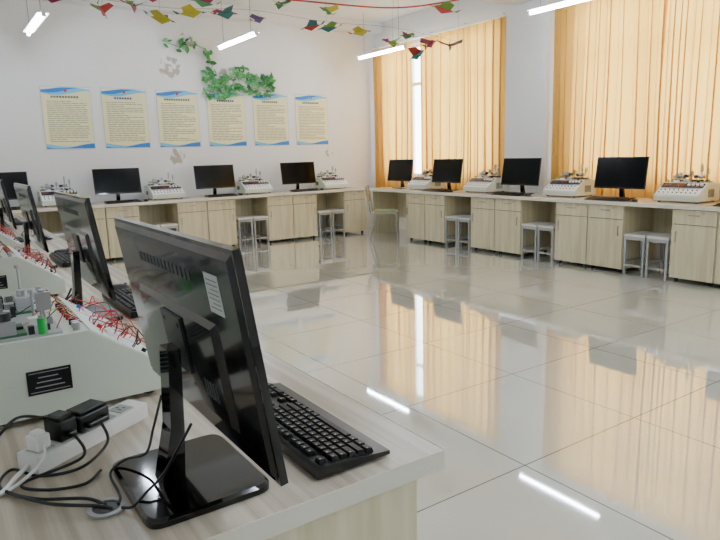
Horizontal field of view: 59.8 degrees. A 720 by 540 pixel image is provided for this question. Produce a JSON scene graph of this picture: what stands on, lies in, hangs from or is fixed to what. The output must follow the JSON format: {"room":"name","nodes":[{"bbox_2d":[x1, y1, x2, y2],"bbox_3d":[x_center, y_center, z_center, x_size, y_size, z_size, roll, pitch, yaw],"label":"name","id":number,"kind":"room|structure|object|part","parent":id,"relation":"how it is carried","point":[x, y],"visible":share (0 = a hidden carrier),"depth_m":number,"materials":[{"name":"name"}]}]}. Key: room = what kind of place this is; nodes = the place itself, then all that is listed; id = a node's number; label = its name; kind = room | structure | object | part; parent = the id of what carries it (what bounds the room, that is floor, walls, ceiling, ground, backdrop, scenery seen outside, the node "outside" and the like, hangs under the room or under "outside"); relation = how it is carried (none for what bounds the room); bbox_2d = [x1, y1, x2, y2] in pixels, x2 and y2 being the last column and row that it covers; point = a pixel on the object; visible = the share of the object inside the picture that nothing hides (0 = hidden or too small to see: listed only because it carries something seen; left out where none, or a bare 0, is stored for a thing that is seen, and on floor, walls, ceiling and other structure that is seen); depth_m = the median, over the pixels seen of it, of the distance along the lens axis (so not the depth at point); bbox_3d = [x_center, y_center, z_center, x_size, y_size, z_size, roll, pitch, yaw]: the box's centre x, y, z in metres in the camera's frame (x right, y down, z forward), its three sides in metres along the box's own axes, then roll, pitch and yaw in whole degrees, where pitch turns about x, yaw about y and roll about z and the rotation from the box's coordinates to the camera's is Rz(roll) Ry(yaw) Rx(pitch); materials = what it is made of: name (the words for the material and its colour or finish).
{"room":"electronics workshop","nodes":[
{"label":"electronics workshop","id":0,"kind":"room"},
{"bbox_2d":[0,0,375,240],"bbox_3d":[-3.375,-2.011,8.927,9.150,3.520,0.200,-9,13,-33],"label":"wall","id":1,"kind":"structure","parent":0,"point":[74,45],"depth_m":9.09,"materials":[{"name":"paint"}]},
{"bbox_2d":[39,86,95,149],"bbox_3d":[-3.923,-2.043,8.416,0.620,0.820,0.008,-9,13,-33],"label":"poster","id":2,"kind":"object","parent":1,"relation":"attached to","point":[66,111],"visible":1,"depth_m":8.41,"materials":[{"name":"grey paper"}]},
{"bbox_2d":[100,88,150,147],"bbox_3d":[-3.299,-2.137,8.831,0.620,0.820,0.008,-9,13,-33],"label":"poster","id":3,"kind":"object","parent":1,"relation":"attached to","point":[124,110],"visible":1,"depth_m":8.82,"materials":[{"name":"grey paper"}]},
{"bbox_2d":[155,89,200,147],"bbox_3d":[-2.676,-2.232,9.246,0.620,0.820,0.008,-9,13,-33],"label":"poster","id":4,"kind":"object","parent":1,"relation":"attached to","point":[177,110],"visible":1,"depth_m":9.24,"materials":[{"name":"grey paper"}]},
{"bbox_2d":[162,36,275,100],"bbox_3d":[-2.078,-3.024,9.467,1.788,0.909,0.063,-9,13,-33],"label":"leaf garland","id":5,"kind":"object","parent":1,"relation":"attached to","point":[268,80],"visible":1,"depth_m":9.54,"materials":[{"name":"green"}]},
{"bbox_2d":[206,91,246,146],"bbox_3d":[-2.052,-2.326,9.662,0.620,0.820,0.008,-9,13,-33],"label":"poster","id":6,"kind":"object","parent":1,"relation":"attached to","point":[226,119],"visible":1,"depth_m":9.66,"materials":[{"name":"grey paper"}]},
{"bbox_2d":[252,93,289,145],"bbox_3d":[-1.429,-2.420,10.077,0.620,0.820,0.008,-9,13,-33],"label":"poster","id":7,"kind":"object","parent":1,"relation":"attached to","point":[270,114],"visible":1,"depth_m":10.07,"materials":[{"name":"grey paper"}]},
{"bbox_2d":[294,94,328,144],"bbox_3d":[-0.806,-2.514,10.492,0.620,0.820,0.008,-9,13,-33],"label":"poster","id":8,"kind":"object","parent":1,"relation":"attached to","point":[311,113],"visible":1,"depth_m":10.48,"materials":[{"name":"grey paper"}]},
{"bbox_2d":[187,0,448,22],"bbox_3d":[-0.028,-2.966,3.687,9.150,0.100,12.250,-9,13,-33],"label":"ceiling","id":9,"kind":"structure","parent":0,"point":[380,15],"depth_m":9.51,"materials":[{"name":"paint"}]},
{"bbox_2d":[23,0,48,35],"bbox_3d":[-3.650,-3.073,6.963,0.120,0.698,1.224,-9,13,-33],"label":"ceiling lamp","id":10,"kind":"object","parent":9,"relation":"hanging from","point":[39,17],"visible":1,"depth_m":6.93,"materials":[{"name":"white plastic"}]},
{"bbox_2d":[32,0,381,34],"bbox_3d":[-3.298,-3.632,8.444,8.750,0.160,0.230,-9,13,-33],"label":"ceiling beam","id":11,"kind":"structure","parent":9,"relation":"attached to","point":[242,15],"depth_m":9.38,"materials":[{"name":"white paint"}]},
{"bbox_2d":[216,4,259,49],"bbox_3d":[-1.652,-3.375,8.294,0.120,0.698,1.224,-9,13,-33],"label":"ceiling lamp","id":12,"kind":"object","parent":9,"relation":"hanging from","point":[254,32],"visible":1,"depth_m":8.26,"materials":[{"name":"white plastic"}]},
{"bbox_2d":[48,0,462,59],"bbox_3d":[-0.892,-3.077,7.276,5.502,0.952,0.545,-9,13,-33],"label":"garland","id":13,"kind":"object","parent":9,"relation":"hanging from","point":[189,10],"visible":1,"depth_m":7.07,"materials":[{"name":"multicoloured paper"}]},
{"bbox_2d":[150,0,461,14],"bbox_3d":[-0.896,-2.943,6.117,4.504,0.790,0.363,-6,11,-21],"label":"garland","id":14,"kind":"object","parent":9,"relation":"hanging from","point":[446,6],"visible":1,"depth_m":6.47,"materials":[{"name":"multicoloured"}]},
{"bbox_2d":[357,12,406,59],"bbox_3d":[0.314,-3.672,9.604,0.120,0.698,1.224,-9,13,-33],"label":"ceiling lamp","id":15,"kind":"object","parent":9,"relation":"hanging from","point":[399,46],"visible":0.96,"depth_m":9.56,"materials":[{"name":"white plastic"}]},
{"bbox_2d":[527,0,587,14],"bbox_3d":[2.255,-3.155,6.553,0.120,0.698,1.224,-9,13,-33],"label":"ceiling lamp","id":16,"kind":"object","parent":9,"relation":"hanging from","point":[560,3],"visible":1,"depth_m":6.83,"materials":[{"name":"white plastic"}]},
{"bbox_2d":[106,227,719,539],"bbox_3d":[0.068,0.592,4.350,9.150,0.100,12.250,-9,13,-33],"label":"floor","id":17,"kind":"structure","parent":0,"point":[566,400],"depth_m":3.83,"materials":[{"name":"tile"}]},
{"bbox_2d":[3,215,23,226],"bbox_3d":[-3.747,-0.083,6.171,0.902,0.761,1.401,-9,13,-33],"label":"desk","id":18,"kind":"object","parent":17,"relation":"on","point":[14,216],"visible":0.09,"depth_m":6.48,"materials":[{"name":"laminate"}]},
{"bbox_2d":[4,219,23,225],"bbox_3d":[-3.260,-0.454,5.917,0.160,0.034,0.456,-9,13,-33],"label":"keyboard","id":19,"kind":"object","parent":18,"relation":"on","point":[18,222],"visible":0.44,"depth_m":5.85,"materials":[{"name":"black plastic"}]},
{"bbox_2d":[5,226,62,242],"bbox_3d":[-2.958,0.108,5.030,0.902,0.761,1.401,-9,13,-33],"label":"desk","id":20,"kind":"object","parent":17,"relation":"on","point":[19,230],"visible":0.06,"depth_m":5.12,"materials":[{"name":"laminate"}]},
{"bbox_2d":[0,180,23,241],"bbox_3d":[-2.670,-0.419,4.501,0.409,0.454,0.621,-9,13,-33],"label":"computer monitor","id":21,"kind":"object","parent":20,"relation":"on","point":[5,210],"visible":0.85,"depth_m":4.40,"materials":[{"name":"black plastic"}]},
{"bbox_2d":[21,232,52,240],"bbox_3d":[-2.471,-0.262,4.777,0.160,0.034,0.456,-9,13,-33],"label":"keyboard","id":22,"kind":"object","parent":20,"relation":"on","point":[47,237],"visible":0.03,"depth_m":4.67,"materials":[{"name":"black plastic"}]},
{"bbox_2d":[21,240,70,269],"bbox_3d":[-2.169,0.300,3.889,0.902,0.761,1.401,-9,13,-33],"label":"desk","id":23,"kind":"object","parent":17,"relation":"on","point":[53,245],"visible":0.06,"depth_m":4.21,"materials":[{"name":"laminate"}]},
{"bbox_2d":[0,224,22,251],"bbox_3d":[-2.343,-0.252,3.879,0.390,0.335,0.463,-9,13,-33],"label":"console","id":24,"kind":"object","parent":23,"relation":"on","point":[6,238],"visible":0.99,"depth_m":3.80,"materials":[{"name":"white plastic"}]},
{"bbox_2d":[14,183,57,268],"bbox_3d":[-1.881,-0.228,3.361,0.398,0.454,0.615,-9,13,-33],"label":"computer monitor","id":25,"kind":"object","parent":23,"relation":"on","point":[32,227],"visible":0.71,"depth_m":3.32,"materials":[{"name":"black plastic"}]},
{"bbox_2d":[49,252,70,266],"bbox_3d":[-1.682,-0.071,3.636,0.160,0.034,0.456,-9,13,-33],"label":"keyboard","id":26,"kind":"object","parent":23,"relation":"on","point":[63,259],"visible":0.57,"depth_m":3.58,"materials":[{"name":"black plastic"}]},
{"bbox_2d":[54,248,68,252],"bbox_3d":[-1.854,-0.116,3.902,0.110,0.034,0.060,-9,13,-33],"label":"computer mouse","id":27,"kind":"object","parent":23,"relation":"on","point":[67,249],"visible":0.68,"depth_m":3.88,"materials":[{"name":"black plastic"}]},
{"bbox_2d":[50,231,65,240],"bbox_3d":[-3.880,-0.272,8.108,0.230,0.430,0.320,-9,13,-33],"label":"stool","id":28,"kind":"object","parent":17,"relation":"on","point":[60,234],"visible":0.07,"depth_m":7.96,"materials":[{"name":"white"}]},
{"bbox_2d":[12,202,109,260],"bbox_3d":[-4.072,-0.440,8.131,1.391,0.761,0.642,-9,13,-33],"label":"desk","id":29,"kind":"object","parent":17,"relation":"on","point":[49,216],"visible":0.2,"depth_m":8.27,"materials":[{"name":"laminate"}]},
{"bbox_2d":[0,206,19,209],"bbox_3d":[-4.338,-0.748,7.651,0.456,0.034,0.160,-9,13,-33],"label":"keyboard","id":30,"kind":"object","parent":29,"relation":"on","point":[15,207],"visible":0.34,"depth_m":7.68,"materials":[{"name":"black plastic"}]},
{"bbox_2d":[0,172,27,199],"bbox_3d":[-4.470,-0.985,7.796,0.615,0.454,0.216,-9,13,-33],"label":"computer monitor","id":31,"kind":"object","parent":29,"relation":"on","point":[9,178],"visible":0.54,"depth_m":7.84,"materials":[{"name":"black plastic"}]},
{"bbox_2d":[37,176,78,206],"bbox_3d":[-3.964,-1.040,8.223,0.463,0.380,0.390,-9,13,-33],"label":"console","id":32,"kind":"object","parent":29,"relation":"on","point":[45,196],"visible":0.67,"depth_m":8.17,"materials":[{"name":"white plastic"}]},
{"bbox_2d":[3,264,138,322],"bbox_3d":[-1.380,0.491,2.749,0.902,0.761,1.401,-9,13,-33],"label":"desk","id":33,"kind":"object","parent":17,"relation":"on","point":[117,276],"visible":0.02,"depth_m":2.86,"materials":[{"name":"laminate"}]},
{"bbox_2d":[0,241,65,300],"bbox_3d":[-1.554,-0.060,2.738,0.390,0.335,0.463,-9,13,-33],"label":"console","id":34,"kind":"object","parent":33,"relation":"on","point":[33,272],"visible":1,"depth_m":2.61,"materials":[{"name":"white plastic"}]},
{"bbox_2d":[54,191,122,320],"bbox_3d":[-1.093,-0.038,2.225,0.421,0.454,0.630,-9,13,-33],"label":"computer monitor","id":35,"kind":"object","parent":33,"relation":"on","point":[88,260],"visible":0.55,"depth_m":2.19,"materials":[{"name":"black plastic"}]},
{"bbox_2d":[102,289,137,317],"bbox_3d":[-0.893,0.120,2.495,0.160,0.034,0.456,-9,13,-33],"label":"keyboard","id":36,"kind":"object","parent":33,"relation":"on","point":[125,302],"visible":0.55,"depth_m":2.43,"materials":[{"name":"black plastic"}]},
{"bbox_2d":[113,282,130,289],"bbox_3d":[-1.065,0.075,2.762,0.110,0.034,0.060,-9,13,-33],"label":"computer mouse","id":37,"kind":"object","parent":33,"relation":"on","point":[125,285],"visible":0.64,"depth_m":2.75,"materials":[{"name":"black plastic"}]},
{"bbox_2d":[96,196,208,260],"bbox_3d":[-2.924,-0.613,8.895,1.391,0.761,0.642,-9,13,-33],"label":"desk","id":38,"kind":"object","parent":17,"relation":"on","point":[189,212],"visible":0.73,"depth_m":8.86,"materials":[{"name":"laminate"}]},
{"bbox_2d":[92,168,141,200],"bbox_3d":[-3.318,-1.159,8.563,0.615,0.454,0.216,-9,13,-33],"label":"computer monitor","id":39,"kind":"object","parent":38,"relation":"on","point":[117,181],"visible":0.89,"depth_m":8.54,"materials":[{"name":"black plastic"}]},
{"bbox_2d":[104,199,141,203],"bbox_3d":[-3.186,-0.922,8.418,0.456,0.034,0.160,-9,13,-33],"label":"keyboard","id":40,"kind":"object","parent":38,"relation":"on","point":[129,200],"visible":1,"depth_m":8.39,"materials":[{"name":"black plastic"}]},
{"bbox_2d":[144,173,184,199],"bbox_3d":[-2.812,-1.215,8.990,0.463,0.380,0.390,-9,13,-33],"label":"console","id":41,"kind":"object","parent":38,"relation":"on","point":[162,190],"visible":1,"depth_m":8.92,"materials":[{"name":"white plastic"}]},
{"bbox_2d":[154,222,177,231],"bbox_3d":[-2.732,-0.446,8.873,0.230,0.430,0.320,-9,13,-33],"label":"stool","id":42,"kind":"object","parent":17,"relation":"on","point":[168,225],"visible":0.34,"depth_m":8.74,"materials":[{"name":"white"}]},
{"bbox_2d":[0,321,444,539],"bbox_3d":[-0.593,0.639,1.600,0.902,0.849,1.401,-9,13,-33],"label":"desk","id":43,"kind":"object","parent":17,"relation":"on","point":[376,499],"depth_m":1.15,"materials":[{"name":"laminate"}]},
{"bbox_3d":[-0.638,0.384,1.083,0.041,0.020,0.173,3,12,24],"label":"extension cord","id":44,"kind":"part","parent":43,"relation":"part of","materials":[{"name":"white plastic"}]},
{"bbox_3d":[-0.562,0.323,1.215,0.284,0.088,0.414,-2,11,-3],"label":"power strip","id":45,"kind":"part","parent":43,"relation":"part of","materials":[{"name":"white plastic"}]},
{"bbox_2d":[0,264,160,425],"bbox_3d":[-0.766,0.131,1.597,0.390,0.335,0.463,-9,13,-33],"label":"console","id":46,"kind":"object","parent":43,"relation":"on","point":[56,353],"visible":0.98,"depth_m":1.42,"materials":[{"name":"white plastic"}]},
{"bbox_2d":[87,497,125,518],"bbox_3d":[-0.421,0.395,1.039,0.060,0.004,0.060,-9,13,-33],"label":"cable grommet","id":47,"kind":"object","parent":43,"relation":"on","point":[95,513],"visible":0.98,"depth_m":1.03,"materials":[{"name":"grey plastic"}]},
{"bbox_2d":[109,216,288,529],"bbox_3d":[-0.324,0.154,1.084,0.237,0.454,0.615,-9,13,-33],"label":"computer monitor","id":48,"kind":"object","parent":43,"relation":"on","point":[191,295],"visible":1,"depth_m":1.03,"materials":[{"name":"black plastic"}]},
{"bbox_2d":[268,382,389,479],"bbox_3d":[-0.138,0.317,1.333,0.160,0.034,0.456,-9,13,-33],"label":"keyboard","id":49,"kind":"object","parent":43,"relation":"on","point":[321,443],"visible":0.67,"depth_m":1.22,"materials":[{"name":"black plastic"}]},
{"bbox_2d":[195,191,293,246],"bbox_3d":[-1.776,-0.787,9.660,1.391,0.761,0.642,-9,13,-33],"label":"desk","id":50,"kind":"object","parent":17,"relation":"on","point":[222,212],"visible":0.88,"depth_m":9.61,"materials":[{"name":"laminate"}]},
{"bbox_2d":[193,164,235,194],"bbox_3d":[-2.166,-1.333,9.330,0.615,0.454,0.216,-9,13,-33],"label":"computer monitor","id":51,"kind":"object","parent":50,"relation":"on","point":[213,177],"visible":0.88,"depth_m":9.30,"materials":[{"name":"black plastic"}]},
{"bbox_2d":[204,193,237,197],"bbox_3d":[-2.034,-1.096,9.186,0.456,0.034,0.160,-9,13,-33],"label":"keyboard","id":52,"kind":"object","parent":50,"relation":"on","point":[227,194],"visible":1,"depth_m":9.17,"materials":[{"name":"black plastic"}]},
{"bbox_2d":[235,169,272,193],"bbox_3d":[-1.660,-1.389,9.757,0.463,0.380,0.390,-9,13,-33],"label":"console","id":53,"kind":"object","parent":50,"relation":"on","point":[246,185],"visible":0.98,"depth_m":9.69,"materials":[{"name":"white plastic"}]},
{"bbox_2d":[236,216,253,246],"bbox_3d":[-1.791,-0.588,9.500,0.230,0.430,0.320,-9,13,-33],"label":"stool","id":54,"kind":"object","parent":17,"relation":"on","point":[239,219],"visible":0.75,"depth_m":9.39,"materials":[{"name":"white metal"}]},
{"bbox_2d":[246,215,268,244],"bbox_3d":[-1.585,-0.619,9.637,0.230,0.430,0.320,-9,13,-33],"label":"stool","id":55,"kind":"object","parent":17,"relation":"on","point":[258,218],"visible":0.86,"depth_m":9.56,"materials":[{"name":"white metal"}]},
{"bbox_2d":[281,187,365,239],"bbox_3d":[-0.628,-0.960,10.425,1.391,0.761,0.642,-9,13,-33],"label":"desk","id":56,"kind":"object","parent":17,"relation":"on","point":[305,204],"visible":0.84,"depth_m":10.37,"materials":[{"name":"laminate"}]},
{"bbox_2d":[280,162,315,190],"bbox_3d":[-1.002,-1.509,10.106,0.615,0.454,0.216,-9,13,-33],"label":"computer monitor","id":57,"kind":"object","parent":56,"relation":"on","point":[297,173],"visible":0.9,"depth_m":10.08,"materials":[{"name":"black plastic"}]},
{"bbox_2d":[290,188,318,191],"bbox_3d":[-0.870,-1.272,9.961,0.456,0.034,0.160,-9,13,-33],"label":"keyboard","id":58,"kind":"object","parent":56,"relation":"on","point":[309,189],"visible":1,"depth_m":9.93,"materials":[{"name":"black plastic"}]},
{"bbox_2d":[313,165,348,188],"bbox_3d":[-0.496,-1.565,10.533,0.463,0.380,0.390,-9,13,-33],"label":"console","id":59,"kind":"object","parent":56,"relation":"on","point":[325,181],"visible":0.99,"depth_m":10.46,"materials":[{"name":"white plastic"}]},
{"bbox_2d":[317,209,331,237],"bbox_3d":[-0.643,-0.762,10.265,0.230,0.430,0.320,-9,13,-33],"label":"stool","id":60,"kind":"object","parent":17,"relation":"on","point":[320,212],"visible":0.81,"depth_m":10.16,"materials":[{"name":"white metal"}]},
{"bbox_2d":[322,208,344,236],"bbox_3d":[-0.437,-0.793,10.402,0.230,0.430,0.320,-9,13,-33],"label":"stool","id":61,"kind":"object","parent":17,"relation":"on","point":[334,211],"visible":0.84,"depth_m":10.32,"materials":[{"name":"white"}]},
{"bbox_2d":[364,185,398,241],"bbox_3d":[0.331,-0.877,9.625,0.521,0.845,0.405,0,11,6],"label":"wooden chair","id":62,"kind":"object","parent":17,"relation":"on","point":[376,212],"visible":1,"depth_m":9.48,"materials":[{"name":"beige wood"}]},
{"bbox_2d":[369,186,440,241],"bbox_3d":[0.792,-0.906,9.926,0.642,0.761,1.391,-9,13,-33],"label":"desk","id":63,"kind":"object","parent":17,"relation":"on","point":[410,203],"visible":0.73,"depth_m":10.12,"materials":[{"name":"laminate"}]},
{"bbox_2d":[387,159,413,188],"bbox_3d":[0.658,-1.544,10.051,0.216,0.454,0.615,-9,13,-33],"label":"computer monitor","id":64,"kind":"object","parent":63,"relation":"on","point":[401,170],"visible":0.98,"depth_m":10.02,"materials":[{"name":"black plastic"}]},
{"bbox_2d":[407,168,444,188],"bbox_3d":[1.013,-1.438,9.634,0.390,0.380,0.463,-9,13,-33],"label":"console","id":65,"kind":"object","parent":63,"relation":"on","point":[424,181],"visible":0.89,"depth_m":9.55,"materials":[{"name":"white plastic"}]},
{"bbox_2d":[445,214,470,247],"bbox_3d":[1.404,-0.554,8.856,0.320,0.430,0.230,-9,13,-33],"label":"stool","id":66,"kind":"object","parent":17,"relation":"on","point":[451,217],"visible":0.71,"depth_m":8.81,"materials":[{"name":"white metal"}]},
{"bbox_2d":[458,216,470,249],"bbox_3d":[1.545,-0.520,8.652,0.320,0.430,0.230,-9,13,-33],"label":"stool","id":67,"kind":"object","parent":17,"relation":"on","point":[467,219],"visible":0.38,"depth_m":8.55,"materials":[{"name":"white"}]},
{"bbox_2d":[422,189,507,252],"bbox_3d":[1.575,-0.716,8.793,0.642,0.761,1.391,-9,13,-33],"label":"desk","id":68,"kind":"object","parent":17,"relation":"on","point":[438,205],"visible":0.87,"depth_m":8.85,"materials":[{"name":"laminate"}]},
{"bbox_2d":[421,188,448,191],"bbox_3d":[1.095,-1.156,9.056,0.160,0.034,0.456,-9,13,-33],"label":"keyboard","id":69,"kind":"object","parent":68,"relation":"on","point":[428,189],"visible":1,"depth_m":9.00,"materials":[{"name":"black plastic"}]},
{"bbox_2d":[432,159,462,190],"bbox_3d":[1.283,-1.392,9.147,0.216,0.454,0.615,-9,13,-33],"label":"computer monitor","id":70,"kind":"object","parent":68,"relation":"on","point":[448,171],"visible":0.92,"depth_m":9.12,"materials":[{"name":"black plastic"}]},
{"bbox_2d":[463,164,506,192],"bbox_3d":[1.720,-1.266,8.611,0.390,0.380,0.463,-9,13,-33],"label":"console","id":71,"kind":"object","parent":68,"relation":"on","point":[482,183],"visible":1,"depth_m":8.52,"materials":[{"name":"white plastic"}]},
{"bbox_2d":[521,221,551,259],"bbox_3d":[2.187,-0.364,7.723,0.320,0.430,0.230,-9,13,-33],"label":"stool","id":72,"kind":"object","parent":17,"relation":"on","point":[532,225],"visible":0.64,"depth_m":7.66,"materials":[{"name":"white metal"}]},
{"bbox_2d":[537,223,554,262],"bbox_3d":[2.328,-0.330,7.519,0.320,0.430,0.230,-9,13,-33],"label":"stool","id":73,"kind":"object","parent":17,"relation":"on","point":[545,227],"visible":0.62,"depth_m":7.44,"materials":[{"name":"white metal"}]},
{"bbox_2d":[493,192,616,266],"bbox_3d":[2.358,-0.526,7.661,0.642,0.761,1.391,-9,13,-33],"label":"desk","id":74,"kind":"object","parent":17,"relation":"on","point":[569,214],"visible":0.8,"depth_m":7.71,"materials":[{"name":"laminate"}]},
{"bbox_2d":[492,191,526,195],"bbox_3d":[1.878,-0.966,7.924,0.160,0.034,0.456,-9,13,-33],"label":"keyboard","id":75,"kind":"object","parent":74,"relation":"on","point":[499,192],"visible":0.99,"depth_m":7.87,"materials":[{"name":"black plastic"}]},
{"bbox_2d":[501,158,541,193],"bbox_3d":[2.067,-1.202,8.014,0.216,0.454,0.615,-9,13,-33],"label":"computer monitor","id":76,"kind":"object","parent":74,"relation":"on","point":[523,172],"visible":0.93,"depth_m":7.99,"materials":[{"name":"black plastic"}]},
{"bbox_2d":[543,164,595,196],"bbox_3d":[2.503,-1.076,7.479,0.390,0.380,0.463,-9,13,-33],"label":"console","id":77,"kind":"object","parent":74,"relation":"on","point":[567,185],"visible":1,"depth_m":7.39,"materials":[{"name":"white plastic"}]},
{"bbox_2d":[622,231,660,276],"bbox_3d":[2.971,-0.174,6.591,0.320,0.430,0.230,-9,13,-33],"label":"stool","id":78,"kind":"object","parent":17,"relation":"on","point":[641,236],"visible":0.87,"depth_m":6.55,"materials":[{"name":"white metal"}]},
{"bbox_2d":[586,197,719,286],"bbox_3d":[3.142,-0.336,6.528,0.642,0.761,1.391,-9,13,-33],"label":"desk","id":79,"kind":"object","parent":17,"relation":"on","point":[692,227],"visible":0.93,"depth_m":6.55,"materials":[{"name":"laminate"}]},
{"bbox_2d":[585,196,630,200],"bbox_3d":[2.675,-0.773,6.771,0.160,0.034,0.456,-9,13,-33],"label":"keyboard","id":80,"kind":"object","parent":79,"relation":"on","point":[608,198],"visible":1,"depth_m":6.72,"materials":[{"name":"black plastic"}]},
{"bbox_2d":[594,157,649,198],"bbox_3d":[2.864,-1.009,6.862,0.216,0.454,0.615,-9,13,-33],"label":"computer monitor","id":81,"kind":"object","parent":79,"relation":"on","point":[621,173],"visible":0.88,"depth_m":6.83,"materials":[{"name":"black plastic"}]},
{"bbox_2d":[653,163,719,203],"bbox_3d":[3.300,-0.883,6.326,0.390,0.380,0.463,-9,13,-33],"label":"console","id":82,"kind":"object","parent":79,"relation":"on","point":[681,189],"visible":1,"depth_m":6.24,"materials":[{"name":"white plastic"}]},
{"bbox_2d":[644,233,670,280],"bbox_3d":[3.111,-0.140,6.387,0.320,0.430,0.230,-9,13,-33],"label":"stool","id":83,"kind":"object","parent":17,"relation":"on","point":[665,238],"visible":0.75,"depth_m":6.34,"materials":[{"name":"white metal"}]},
{"bbox_2d":[714,207,719,287],"bbox_3d":[3.925,-0.146,5.396,0.642,0.761,1.391,-9,13,-33],"label":"desk","id":84,"kind":"object","parent":17,"relation":"on","point":[717,263],"visible":1,"depth_m":5.80,"materials":[{"name":"laminate"}]},
{"bbox_2d":[483,0,532,4],"bbox_3d":[-1.414,-3.045,5.568,8.550,0.360,0.400,-9,13,-33],"label":"ceiling beam","id":85,"kind":"structure","parent":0,"point":[511,2],"depth_m":7.90,"materials":[{"name":"white paint"}]},
{"bbox_2d":[374,0,670,263],"bbox_3d":[3.715,-1.746,6.480,0.200,3.520,11.850,-9,13,-33],"label":"wall","id":86,"kind":"structure","parent":0,"point":[426,21],"depth_m":9.61,"materials":[{"name":"paint"}]},
{"bbox_2d":[412,43,420,175],"bbox_3d":[1.274,-2.553,9.934,0.050,2.130,2.750,-9,13,-33],"label":"window","id":87,"kind":"structure","parent":86,"relation":"in","point":[415,45],"depth_m":10.45,"materials":[{"name":"white"}]},
{"bbox_2d":[371,13,506,49],"bbox_3d":[1.130,-3.639,9.640,0.120,0.040,3.170,-9,13,-33],"label":"rail","id":88,"kind":"object","parent":86,"relation":"attached to","point":[503,14],"visible":0.88,"depth_m":9.31,"materials":[{"name":"white plastic"}]},
{"bbox_2d":[373,41,413,187],"bbox_3d":[0.571,-2.476,10.689,0.107,2.580,1.098,-9,13,-33],"label":"curtain","id":89,"kind":"object","parent":88,"relation":"hanging from","point":[392,71],"visible":0.78,"depth_m":10.66,"materials":[{"name":"fabric"}]},
{"bbox_2d":[420,17,506,188],"bbox_3d":[1.518,-2.246,9.319,0.115,2.580,1.822,-9,13,-33],"label":"curtain","id":90,"kind":"object","parent":88,"relation":"hanging from","point":[463,87],"visible":0.72,"depth_m":9.20,"materials":[{"name":"fabric"}]},
{"bbox_3d":[3.680,-3.020,5.953,0.120,0.040,4.380,-9,13,-33],"label":"rail","id":91,"kind":"object","parent":86,"relation":"attached to","visible":0},
{"bbox_2d":[551,0,667,197],"bbox_3d":[2.869,-1.920,7.371,0.099,2.580,1.477,-9,13,-33],"label":"curtain","id":92,"kind":"object","parent":91,"relation":"hanging from","point":[608,54],"visible":0.86,"depth_m":7.29,"materials":[{"name":"fabric"}]},
{"bbox_2d":[654,0,719,200],"bbox_3d":[3.726,-1.710,6.122,0.106,2.580,1.697,-9,13,-33],"label":"curtain","id":93,"kind":"object","parent":91,"relation":"hanging from","point":[689,126],"visible":0.76,"depth_m":6.51,"materials":[{"name":"fabric"}]},
{"bbox_2d":[504,0,554,192],"bbox_3d":[2.239,-2.041,8.275,0.190,3.520,0.680,-9,13,-33],"label":"wall column","id":94,"kind":"structure","parent":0,"point":[529,38],"depth_m":8.10,"materials":[{"name":"paint"}]}
]}

